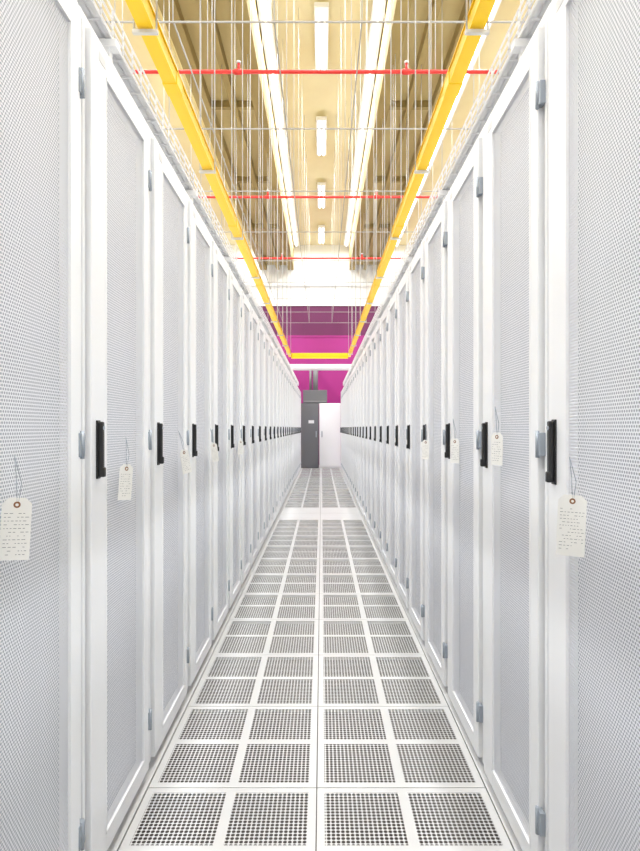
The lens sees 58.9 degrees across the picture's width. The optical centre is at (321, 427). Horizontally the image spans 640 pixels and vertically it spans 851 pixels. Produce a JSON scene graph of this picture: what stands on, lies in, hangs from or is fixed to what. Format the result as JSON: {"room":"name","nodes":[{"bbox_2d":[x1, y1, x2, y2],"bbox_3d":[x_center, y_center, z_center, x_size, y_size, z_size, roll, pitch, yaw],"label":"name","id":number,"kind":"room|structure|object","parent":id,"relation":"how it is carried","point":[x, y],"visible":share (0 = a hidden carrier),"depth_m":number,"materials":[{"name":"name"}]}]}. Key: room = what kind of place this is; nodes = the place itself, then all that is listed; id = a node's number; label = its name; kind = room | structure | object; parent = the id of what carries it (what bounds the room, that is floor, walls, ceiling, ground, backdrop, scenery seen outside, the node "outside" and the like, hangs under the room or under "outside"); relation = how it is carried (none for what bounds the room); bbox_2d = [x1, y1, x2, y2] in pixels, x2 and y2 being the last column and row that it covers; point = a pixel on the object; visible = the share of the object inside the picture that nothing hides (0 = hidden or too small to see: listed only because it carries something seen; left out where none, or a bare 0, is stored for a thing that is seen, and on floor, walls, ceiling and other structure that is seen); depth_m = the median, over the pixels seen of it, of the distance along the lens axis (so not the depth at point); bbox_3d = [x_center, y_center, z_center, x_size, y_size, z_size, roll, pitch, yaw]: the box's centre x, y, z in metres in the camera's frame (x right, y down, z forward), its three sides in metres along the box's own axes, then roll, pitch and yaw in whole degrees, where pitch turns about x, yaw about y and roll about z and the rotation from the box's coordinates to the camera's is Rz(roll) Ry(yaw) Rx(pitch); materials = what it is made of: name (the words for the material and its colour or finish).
{"room":"server room","nodes":[
{"label":"server room","id":0,"kind":"room"},
{"bbox_2d":[107,468,521,850],"bbox_3d":[0.000,1.550,8.000,12.800,0.500,24.000,0,0,0],"label":"floor","id":1,"kind":"structure","parent":0,"point":[318,715],"depth_m":2.78,"materials":[{"name":"metal"}]},
{"bbox_2d":[0,0,84,850],"bbox_3d":[-1.179,0.072,1.245,1.123,2.455,0.596,0,0,0],"label":"rack","id":2,"kind":"object","parent":1,"relation":"on","point":[42,76],"visible":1,"depth_m":1.33,"materials":[{"name":"white metal"}]},
{"bbox_2d":[0,455,31,560],"bbox_3d":[-0.613,0.160,1.137,0.060,0.212,0.003,0,0,-22],"label":"paper tag","id":3,"kind":"object","parent":2,"relation":"attached to","point":[16,513],"visible":1,"depth_m":1.14,"materials":[{"name":"white paper"}]},
{"bbox_2d":[78,5,151,850],"bbox_3d":[-1.179,0.072,1.845,1.123,2.455,0.596,0,0,0],"label":"rack","id":4,"kind":"object","parent":1,"relation":"on","point":[116,176],"visible":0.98,"depth_m":1.77,"materials":[{"name":"white metal"}]},
{"bbox_2d":[118,439,132,499],"bbox_3d":[-0.619,0.129,1.790,0.003,0.200,0.056,0,0,35],"label":"paper tag","id":5,"kind":"object","parent":4,"relation":"attached to","point":[126,470],"visible":1,"depth_m":1.79,"materials":[{"name":"white paper"}]},
{"bbox_2d":[146,123,188,762],"bbox_3d":[-1.179,0.072,2.445,1.123,2.455,0.596,0,0,0],"label":"rack","id":6,"kind":"object","parent":1,"relation":"on","point":[168,229],"visible":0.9,"depth_m":2.38,"materials":[{"name":"white metal"}]},
{"bbox_2d":[178,431,191,473],"bbox_3d":[-0.594,0.107,2.469,0.003,0.190,0.071,0,0,40],"label":"paper tag","id":7,"kind":"object","parent":6,"relation":"attached to","point":[184,454],"visible":1,"depth_m":2.47,"materials":[{"name":"white paper"}]},
{"bbox_2d":[185,191,212,688],"bbox_3d":[-1.179,0.072,3.045,1.123,2.455,0.596,0,0,0],"label":"rack","id":8,"kind":"object","parent":1,"relation":"on","point":[199,248],"visible":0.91,"depth_m":3.00,"materials":[{"name":"white metal"}]},
{"bbox_2d":[210,429,218,462],"bbox_3d":[-0.597,0.097,3.166,0.003,0.191,0.062,0,0,40],"label":"paper tag","id":9,"kind":"object","parent":8,"relation":"attached to","point":[214,451],"visible":1,"depth_m":3.17,"materials":[{"name":"white paper"}]},
{"bbox_2d":[210,234,229,639],"bbox_3d":[-1.179,0.072,3.645,1.123,2.455,0.596,0,0,0],"label":"rack","id":10,"kind":"object","parent":1,"relation":"on","point":[220,291],"visible":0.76,"depth_m":3.63,"materials":[{"name":"white metal"}]},
{"bbox_2d":[226,262,241,607],"bbox_3d":[-1.179,0.072,4.245,1.123,2.455,0.596,0,0,0],"label":"rack","id":11,"kind":"object","parent":1,"relation":"on","point":[234,304],"visible":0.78,"depth_m":4.21,"materials":[{"name":"white metal"}]},
{"bbox_2d":[238,430,242,453],"bbox_3d":[-0.621,0.106,4.345,0.051,0.193,0.003,0,0,-40],"label":"paper tag","id":12,"kind":"object","parent":11,"relation":"attached to","point":[240,442],"visible":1,"depth_m":4.34,"materials":[{"name":"white paper"}]},
{"bbox_2d":[241,288,250,584],"bbox_3d":[-1.179,0.072,4.845,1.123,2.455,0.596,0,0,0],"label":"rack","id":13,"kind":"object","parent":1,"relation":"on","point":[245,305],"visible":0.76,"depth_m":4.89,"materials":[{"name":"white metal"}]},
{"bbox_2d":[249,302,258,565],"bbox_3d":[-1.179,0.072,5.445,1.123,2.455,0.596,0,0,0],"label":"rack","id":14,"kind":"object","parent":1,"relation":"on","point":[254,335],"visible":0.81,"depth_m":5.47,"materials":[{"name":"white metal"}]},
{"bbox_2d":[257,316,264,551],"bbox_3d":[-1.179,0.072,6.045,1.123,2.455,0.596,0,0,0],"label":"rack","id":15,"kind":"object","parent":1,"relation":"on","point":[261,344],"visible":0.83,"depth_m":6.11,"materials":[{"name":"white metal"}]},
{"bbox_2d":[264,329,269,539],"bbox_3d":[-1.179,0.072,6.645,1.123,2.455,0.596,0,0,0],"label":"rack","id":16,"kind":"object","parent":1,"relation":"on","point":[266,337],"visible":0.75,"depth_m":6.66,"materials":[{"name":"white metal"}]},
{"bbox_2d":[269,337,273,530],"bbox_3d":[-1.179,0.072,7.245,1.123,2.455,0.596,0,0,0],"label":"rack","id":17,"kind":"object","parent":1,"relation":"on","point":[271,357],"visible":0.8,"depth_m":7.33,"materials":[{"name":"white metal"}]},
{"bbox_2d":[272,342,276,522],"bbox_3d":[-1.179,0.072,7.845,1.123,2.455,0.596,0,0,0],"label":"rack","id":18,"kind":"object","parent":1,"relation":"on","point":[274,348],"visible":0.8,"depth_m":7.97,"materials":[{"name":"white metal"}]},
{"bbox_2d":[276,349,279,514],"bbox_3d":[-1.179,0.072,8.445,1.123,2.455,0.596,0,0,0],"label":"rack","id":19,"kind":"object","parent":1,"relation":"on","point":[278,355],"visible":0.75,"depth_m":8.52,"materials":[{"name":"white metal"}]},
{"bbox_2d":[280,356,282,508],"bbox_3d":[-1.179,0.072,9.045,1.123,2.455,0.596,0,0,0],"label":"rack","id":20,"kind":"object","parent":1,"relation":"on","point":[281,370],"visible":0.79,"depth_m":8.86,"materials":[{"name":"white metal"}]},
{"bbox_2d":[282,360,284,503],"bbox_3d":[-1.179,0.072,9.645,1.123,2.455,0.596,0,0,0],"label":"rack","id":21,"kind":"object","parent":1,"relation":"on","point":[283,364],"visible":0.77,"depth_m":9.64,"materials":[{"name":"white metal"}]},
{"bbox_2d":[284,363,286,498],"bbox_3d":[-1.179,0.072,10.245,1.123,2.455,0.596,0,0,0],"label":"rack","id":22,"kind":"object","parent":1,"relation":"on","point":[284,363],"visible":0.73,"depth_m":10.09,"materials":[{"name":"white metal"}]},
{"bbox_2d":[287,369,288,494],"bbox_3d":[-1.179,0.072,10.845,1.123,2.455,0.596,0,0,0],"label":"rack","id":23,"kind":"object","parent":1,"relation":"on","point":[287,369],"visible":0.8,"depth_m":10.68,"materials":[{"name":"white metal"}]},
{"bbox_2d":[288,370,290,490],"bbox_3d":[-1.179,0.072,11.445,1.123,2.455,0.596,0,0,0],"label":"rack","id":24,"kind":"object","parent":1,"relation":"on","point":[288,370],"visible":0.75,"depth_m":11.45,"materials":[{"name":"white metal"}]},
{"bbox_2d":[290,374,291,488],"bbox_3d":[-1.179,0.072,12.045,1.123,2.455,0.596,0,0,0],"label":"rack","id":25,"kind":"object","parent":1,"relation":"on","point":[290,374],"visible":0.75,"depth_m":11.81,"materials":[{"name":"white metal"}]},
{"bbox_2d":[292,377,293,484],"bbox_3d":[-1.179,0.072,12.645,1.123,2.455,0.596,0,0,0],"label":"rack","id":26,"kind":"object","parent":1,"relation":"on","point":[292,377],"visible":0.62,"depth_m":12.49,"materials":[{"name":"white metal"}]},
{"bbox_2d":[293,379,294,482],"bbox_3d":[-1.179,0.072,13.245,1.123,2.455,0.596,0,0,0],"label":"rack","id":27,"kind":"object","parent":1,"relation":"on","point":[293,379],"visible":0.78,"depth_m":13.45,"materials":[{"name":"white metal"}]},
{"bbox_2d":[295,383,295,478],"bbox_3d":[-1.179,0.072,13.845,1.123,2.455,0.596,0,0,0],"label":"rack","id":28,"kind":"object","parent":1,"relation":"on","point":[295,383],"visible":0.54,"depth_m":14.04,"materials":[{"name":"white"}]},
{"bbox_2d":[296,385,296,476],"bbox_3d":[-1.179,0.072,14.445,1.123,2.455,0.596,0,0,0],"label":"rack","id":29,"kind":"object","parent":1,"relation":"on","point":[296,385],"visible":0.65,"depth_m":14.64,"materials":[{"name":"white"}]},
{"bbox_2d":[296,384,297,474],"bbox_3d":[-1.179,0.072,15.045,1.123,2.455,0.596,0,0,0],"label":"rack","id":30,"kind":"object","parent":1,"relation":"on","point":[296,384],"visible":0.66,"depth_m":15.25,"materials":[{"name":"white metal"}]},
{"bbox_2d":[298,388,298,472],"bbox_3d":[-1.179,0.072,15.645,1.123,2.455,0.596,0,0,0],"label":"rack","id":31,"kind":"object","parent":1,"relation":"on","point":[298,388],"visible":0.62,"depth_m":15.85,"materials":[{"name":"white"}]},
{"bbox_2d":[299,390,300,470],"bbox_3d":[-1.179,0.072,16.845,1.123,2.455,0.596,0,0,0],"label":"rack","id":32,"kind":"object","parent":1,"relation":"on","point":[299,390],"visible":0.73,"depth_m":16.58,"materials":[{"name":"white metal"}]},
{"bbox_2d":[300,391,300,468],"bbox_3d":[-1.179,0.072,17.445,1.123,2.455,0.596,0,0,0],"label":"rack","id":33,"kind":"object","parent":1,"relation":"on","point":[300,391],"visible":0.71,"depth_m":17.29,"materials":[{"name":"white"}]},
{"bbox_2d":[301,370,326,467],"bbox_3d":[-0.240,-0.383,19.125,0.840,3.365,1.650,0,0,0],"label":"tall cabinet","id":34,"kind":"object","parent":1,"relation":"on","point":[311,398],"visible":0.93,"depth_m":18.34,"materials":[{"name":"grey metal"}]},
{"bbox_2d":[319,403,340,467],"bbox_3d":[0.275,0.250,18.675,0.690,2.100,0.750,0,0,0],"label":"tall cabinet","id":35,"kind":"object","parent":1,"relation":"on","point":[329,413],"visible":1,"depth_m":18.33,"materials":[{"name":"white metal"}]},
{"bbox_2d":[341,391,341,469],"bbox_3d":[1.139,0.072,16.835,1.123,2.455,0.596,0,0,0],"label":"rack","id":36,"kind":"object","parent":1,"relation":"on","point":[341,391],"visible":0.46,"depth_m":16.99,"materials":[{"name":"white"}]},
{"bbox_2d":[341,389,342,471],"bbox_3d":[1.139,0.072,16.235,1.123,2.455,0.596,0,0,0],"label":"rack","id":37,"kind":"object","parent":1,"relation":"on","point":[342,389],"visible":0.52,"depth_m":16.37,"materials":[{"name":"white metal"}]},
{"bbox_2d":[342,387,343,473],"bbox_3d":[1.139,0.072,15.635,1.123,2.455,0.596,0,0,0],"label":"rack","id":38,"kind":"object","parent":1,"relation":"on","point":[343,387],"visible":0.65,"depth_m":15.43,"materials":[{"name":"white metal"}]},
{"bbox_2d":[343,385,344,475],"bbox_3d":[1.139,0.072,15.035,1.123,2.455,0.596,0,0,0],"label":"rack","id":39,"kind":"object","parent":1,"relation":"on","point":[344,385],"visible":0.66,"depth_m":14.80,"materials":[{"name":"white metal"}]},
{"bbox_2d":[344,383,345,477],"bbox_3d":[1.139,0.072,14.435,1.123,2.455,0.596,0,0,0],"label":"rack","id":40,"kind":"object","parent":1,"relation":"on","point":[345,383],"visible":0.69,"depth_m":14.18,"materials":[{"name":"white metal"}]},
{"bbox_2d":[345,382,346,480],"bbox_3d":[1.139,0.072,13.835,1.123,2.455,0.596,0,0,0],"label":"rack","id":41,"kind":"object","parent":1,"relation":"on","point":[346,382],"visible":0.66,"depth_m":13.62,"materials":[{"name":"white metal"}]},
{"bbox_2d":[346,380,347,482],"bbox_3d":[1.139,0.072,13.235,1.123,2.455,0.596,0,0,0],"label":"rack","id":42,"kind":"object","parent":1,"relation":"on","point":[347,380],"visible":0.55,"depth_m":13.22,"materials":[{"name":"white metal"}]},
{"bbox_2d":[347,378,348,484],"bbox_3d":[1.139,0.072,12.635,1.123,2.455,0.596,0,0,0],"label":"rack","id":43,"kind":"object","parent":1,"relation":"on","point":[348,378],"visible":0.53,"depth_m":12.73,"materials":[{"name":"white metal"}]},
{"bbox_2d":[348,374,350,488],"bbox_3d":[1.139,0.072,12.035,1.123,2.455,0.596,0,0,0],"label":"rack","id":44,"kind":"object","parent":1,"relation":"on","point":[350,374],"visible":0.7,"depth_m":12.16,"materials":[{"name":"white metal"}]},
{"bbox_2d":[350,370,352,490],"bbox_3d":[1.139,0.072,11.435,1.123,2.455,0.596,0,0,0],"label":"rack","id":45,"kind":"object","parent":1,"relation":"on","point":[352,370],"visible":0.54,"depth_m":11.46,"materials":[{"name":"white metal"}]},
{"bbox_2d":[351,369,353,494],"bbox_3d":[1.139,0.072,10.835,1.123,2.455,0.596,0,0,0],"label":"rack","id":46,"kind":"object","parent":1,"relation":"on","point":[353,369],"visible":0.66,"depth_m":10.99,"materials":[{"name":"white metal"}]},
{"bbox_2d":[353,365,355,499],"bbox_3d":[1.139,0.072,10.235,1.123,2.455,0.596,0,0,0],"label":"rack","id":47,"kind":"object","parent":1,"relation":"on","point":[355,365],"visible":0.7,"depth_m":10.32,"materials":[{"name":"white metal"}]},
{"bbox_2d":[355,361,357,503],"bbox_3d":[1.139,0.072,9.635,1.123,2.455,0.596,0,0,0],"label":"rack","id":48,"kind":"object","parent":1,"relation":"on","point":[357,361],"visible":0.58,"depth_m":9.73,"materials":[{"name":"white metal"}]},
{"bbox_2d":[357,356,360,509],"bbox_3d":[1.139,0.072,9.035,1.123,2.455,0.596,0,0,0],"label":"rack","id":49,"kind":"object","parent":1,"relation":"on","point":[359,359],"visible":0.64,"depth_m":9.05,"materials":[{"name":"white metal"}]},
{"bbox_2d":[359,350,363,515],"bbox_3d":[1.139,0.072,8.435,1.123,2.455,0.596,0,0,0],"label":"rack","id":50,"kind":"object","parent":1,"relation":"on","point":[362,354],"visible":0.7,"depth_m":8.38,"materials":[{"name":"white metal"}]},
{"bbox_2d":[362,344,366,522],"bbox_3d":[1.139,0.072,7.835,1.123,2.455,0.596,0,0,0],"label":"rack","id":51,"kind":"object","parent":1,"relation":"on","point":[365,348],"visible":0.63,"depth_m":7.81,"materials":[{"name":"white metal"}]},
{"bbox_2d":[365,337,370,530],"bbox_3d":[1.139,0.072,7.235,1.123,2.455,0.596,0,0,0],"label":"rack","id":52,"kind":"object","parent":1,"relation":"on","point":[369,341],"visible":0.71,"depth_m":7.32,"materials":[{"name":"white metal"}]},
{"bbox_2d":[369,328,375,540],"bbox_3d":[1.139,0.072,6.635,1.123,2.455,0.596,0,0,0],"label":"rack","id":53,"kind":"object","parent":1,"relation":"on","point":[373,336],"visible":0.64,"depth_m":6.61,"materials":[{"name":"white metal"}]},
{"bbox_2d":[374,318,380,551],"bbox_3d":[1.139,0.072,6.035,1.123,2.455,0.596,0,0,0],"label":"rack","id":54,"kind":"object","parent":1,"relation":"on","point":[378,327],"visible":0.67,"depth_m":6.14,"materials":[{"name":"white metal"}]},
{"bbox_2d":[379,305,387,566],"bbox_3d":[1.139,0.072,5.435,1.123,2.455,0.596,0,0,0],"label":"rack","id":55,"kind":"object","parent":1,"relation":"on","point":[384,319],"visible":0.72,"depth_m":5.54,"materials":[{"name":"white metal"}]},
{"bbox_2d":[386,289,396,584],"bbox_3d":[1.139,0.072,4.835,1.123,2.455,0.596,0,0,0],"label":"rack","id":56,"kind":"object","parent":1,"relation":"on","point":[392,306],"visible":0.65,"depth_m":4.91,"materials":[{"name":"white metal"}]},
{"bbox_2d":[395,266,408,607],"bbox_3d":[1.139,0.072,4.235,1.123,2.455,0.596,0,0,0],"label":"rack","id":57,"kind":"object","parent":1,"relation":"on","point":[403,287],"visible":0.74,"depth_m":4.28,"materials":[{"name":"white metal"}]},
{"bbox_2d":[406,237,424,639],"bbox_3d":[1.139,0.072,3.635,1.123,2.455,0.596,0,0,0],"label":"rack","id":58,"kind":"object","parent":1,"relation":"on","point":[417,265],"visible":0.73,"depth_m":3.62,"materials":[{"name":"white metal"}]},
{"bbox_2d":[422,190,449,685],"bbox_3d":[1.139,0.072,3.035,1.123,2.455,0.596,0,0,0],"label":"rack","id":59,"kind":"object","parent":1,"relation":"on","point":[436,237],"visible":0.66,"depth_m":3.02,"materials":[{"name":"white metal"}]},
{"bbox_2d":[422,426,428,459],"bbox_3d":[0.569,0.076,3.105,0.050,0.193,0.003,0,0,45],"label":"paper tag","id":60,"kind":"object","parent":59,"relation":"attached to","point":[425,444],"visible":1,"depth_m":3.10,"materials":[{"name":"white paper"}]},
{"bbox_2d":[444,123,485,763],"bbox_3d":[1.139,0.072,2.435,1.123,2.455,0.596,0,0,0],"label":"rack","id":61,"kind":"object","parent":1,"relation":"on","point":[466,194],"visible":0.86,"depth_m":2.39,"materials":[{"name":"white metal"}]},
{"bbox_2d":[450,420,458,462],"bbox_3d":[0.576,0.056,2.450,0.003,0.191,0.046,0,0,-39],"label":"paper tag","id":62,"kind":"object","parent":61,"relation":"attached to","point":[454,443],"visible":1,"depth_m":2.45,"materials":[{"name":"white paper"}]},
{"bbox_2d":[480,4,549,850],"bbox_3d":[1.139,0.072,1.835,1.123,2.455,0.596,0,0,0],"label":"rack","id":63,"kind":"object","parent":1,"relation":"on","point":[516,129],"visible":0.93,"depth_m":1.80,"materials":[{"name":"white metal"}]},
{"bbox_2d":[491,408,502,465],"bbox_3d":[0.573,0.025,1.852,0.003,0.192,0.046,0,1,-34],"label":"paper tag","id":64,"kind":"object","parent":63,"relation":"attached to","point":[496,438],"visible":1,"depth_m":1.85,"materials":[{"name":"white paper"}]},
{"bbox_2d":[545,0,639,850],"bbox_3d":[1.139,0.072,1.235,1.123,2.455,0.596,0,0,0],"label":"rack","id":65,"kind":"object","parent":1,"relation":"on","point":[593,421],"visible":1,"depth_m":1.28,"materials":[{"name":"white metal"}]},
{"bbox_2d":[556,457,586,556],"bbox_3d":[0.560,0.176,1.272,0.064,0.224,0.003,0,0,16],"label":"paper tag","id":66,"kind":"object","parent":65,"relation":"attached to","point":[572,509],"visible":1,"depth_m":1.27,"materials":[{"name":"white paper"}]},
{"bbox_3d":[-1.179,0.073,-0.555,1.123,2.455,0.596,0,0,0],"label":"rack","id":67,"kind":"object","parent":1,"relation":"on","visible":0},
{"bbox_2d":[77,0,298,385],"bbox_3d":[-0.900,-1.279,7.700,0.440,0.248,19.406,0,0,0],"label":"basket tray","id":68,"kind":"object","parent":67,"relation":"on","point":[112,45],"visible":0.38,"depth_m":2.49,"materials":[{"name":"white metal"}]},
{"bbox_3d":[1.138,0.073,-0.565,1.123,2.455,0.596,0,0,0],"label":"rack","id":69,"kind":"object","parent":1,"relation":"on","visible":0},
{"bbox_2d":[343,0,551,385],"bbox_3d":[0.860,-1.279,7.700,0.440,0.248,19.406,0,0,0],"label":"basket tray","id":70,"kind":"object","parent":69,"relation":"on","point":[518,45],"visible":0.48,"depth_m":2.50,"materials":[{"name":"white metal"}]},
{"bbox_2d":[94,0,535,244],"bbox_3d":[0.000,-6.550,8.000,12.800,0.200,24.000,0,0,0],"label":"ceiling","id":71,"kind":"structure","parent":0,"point":[329,95],"depth_m":11.04,"materials":[{"name":"beige paint"}]},
{"bbox_2d":[150,0,248,245],"bbox_3d":[-2.600,-6.369,8.000,0.140,0.161,23.400,0,0,0],"label":"linear light fixture","id":72,"kind":"object","parent":71,"relation":"hanging from","point":[151,1],"visible":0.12,"depth_m":10.96,"materials":[{"name":"glowing plastic diffuser"},{"name":"white painted metal"}]},
{"bbox_2d":[157,0,293,269],"bbox_3d":[-1.565,-6.010,8.000,1.170,0.880,24.000,0,0,0],"label":"ceiling beam","id":73,"kind":"structure","parent":71,"relation":"attached to","point":[184,10],"depth_m":9.86,"materials":[{"name":"white metal"}]},
{"bbox_2d":[257,0,298,245],"bbox_3d":[-0.865,-6.369,8.000,0.190,0.161,23.400,0,0,0],"label":"linear light fixture","id":74,"kind":"object","parent":71,"relation":"hanging from","point":[273,53],"visible":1,"depth_m":10.93,"materials":[{"name":"glowing plastic diffuser"},{"name":"white painted metal"}]},
{"bbox_2d":[132,0,489,354],"bbox_3d":[-0.041,-3.988,6.400,1.382,4.920,10.816,0,0,0],"label":"rods","id":75,"kind":"object","parent":71,"relation":"hanging from","point":[134,31],"visible":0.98,"depth_m":5.80,"materials":[{"name":"silver metal"}]},
{"bbox_2d":[125,0,495,358],"bbox_3d":[-0.040,-1.560,5.200,1.356,0.120,14.400,0,0,0],"label":"cable tray","id":76,"kind":"object","parent":75,"relation":"on","point":[142,11],"visible":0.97,"depth_m":2.94,"materials":[{"name":"yellow plastic"}]},
{"bbox_2d":[106,0,524,318],"bbox_3d":[0.000,-4.724,10.200,4.200,3.448,12.010,0,0,0],"label":"grid","id":77,"kind":"object","parent":71,"relation":"hanging from","point":[122,21],"visible":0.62,"depth_m":8.70,"materials":[{"name":"silver metal"}]},
{"bbox_2d":[133,0,498,74],"bbox_3d":[0.000,-4.491,5.480,12.780,2.154,0.052,0,0,0],"label":"pipe","id":78,"kind":"object","parent":71,"relation":"hanging from","point":[238,71],"visible":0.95,"depth_m":5.47,"materials":[{"name":"red"}]},
{"bbox_2d":[199,54,436,198],"bbox_3d":[0.000,-4.491,8.450,12.780,2.154,0.052,0,0,0],"label":"pipe","id":79,"kind":"object","parent":71,"relation":"hanging from","point":[267,195],"visible":0.47,"depth_m":8.44,"materials":[{"name":"red"}]},
{"bbox_2d":[237,253,402,259],"bbox_3d":[0.000,-4.491,11.500,12.780,2.154,0.052,0,0,0],"label":"pipe","id":80,"kind":"object","parent":71,"relation":"hanging from","point":[362,257],"visible":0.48,"depth_m":11.49,"materials":[{"name":"red"}]},
{"bbox_2d":[290,364,350,369],"bbox_3d":[0.000,-3.699,18.050,6.000,3.738,0.200,0,0,0],"label":"insulated pipe","id":81,"kind":"object","parent":71,"relation":"hanging from","point":[293,366],"visible":0.2,"depth_m":17.96,"materials":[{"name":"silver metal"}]},
{"bbox_2d":[314,2,328,69],"bbox_3d":[0.000,-6.343,9.200,0.220,0.212,1.500,0,0,0],"label":"fluorescent light fixture","id":82,"kind":"object","parent":71,"relation":"hanging from","point":[321,9],"visible":0.91,"depth_m":9.04,"materials":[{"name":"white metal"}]},
{"bbox_2d":[316,116,326,155],"bbox_3d":[0.000,-6.343,12.300,0.220,0.212,1.500,0,0,0],"label":"fluorescent light fixture","id":83,"kind":"object","parent":71,"relation":"hanging from","point":[321,121],"visible":1,"depth_m":12.14,"materials":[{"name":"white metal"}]},
{"bbox_2d":[317,182,325,207],"bbox_3d":[0.000,-6.343,15.400,0.220,0.212,1.500,0,0,0],"label":"fluorescent light fixture","id":84,"kind":"object","parent":71,"relation":"hanging from","point":[321,186],"visible":0.88,"depth_m":15.17,"materials":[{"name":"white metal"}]},
{"bbox_2d":[318,225,324,242],"bbox_3d":[0.000,-6.343,18.500,0.220,0.212,1.500,0,0,0],"label":"fluorescent light fixture","id":85,"kind":"object","parent":71,"relation":"hanging from","point":[321,228],"visible":1,"depth_m":18.30,"materials":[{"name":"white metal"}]},
{"bbox_2d":[344,0,385,245],"bbox_3d":[0.865,-6.369,8.000,0.190,0.161,23.400,0,0,0],"label":"linear light fixture","id":86,"kind":"object","parent":71,"relation":"hanging from","point":[367,87],"visible":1,"depth_m":10.77,"materials":[{"name":"glowing plastic diffuser"},{"name":"white painted metal"}]},
{"bbox_2d":[349,0,471,269],"bbox_3d":[1.565,-6.010,8.000,1.170,0.880,24.000,0,0,0],"label":"ceiling beam","id":87,"kind":"structure","parent":71,"relation":"attached to","point":[447,34],"depth_m":9.87,"materials":[{"name":"white metal"}]},
{"bbox_2d":[396,0,501,245],"bbox_3d":[2.600,-6.369,8.000,0.140,0.161,23.400,0,0,0],"label":"linear light fixture","id":88,"kind":"object","parent":71,"relation":"hanging from","point":[497,2],"visible":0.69,"depth_m":10.96,"materials":[{"name":"glowing plastic diffuser"},{"name":"white painted metal"}]},
{"bbox_2d":[225,245,411,477],"bbox_3d":[0.000,-2.425,20.050,12.800,8.450,0.300,0,0,0],"label":"wall","id":89,"kind":"structure","parent":0,"point":[318,333],"depth_m":20.00,"materials":[{"name":"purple paint"}]}
]}

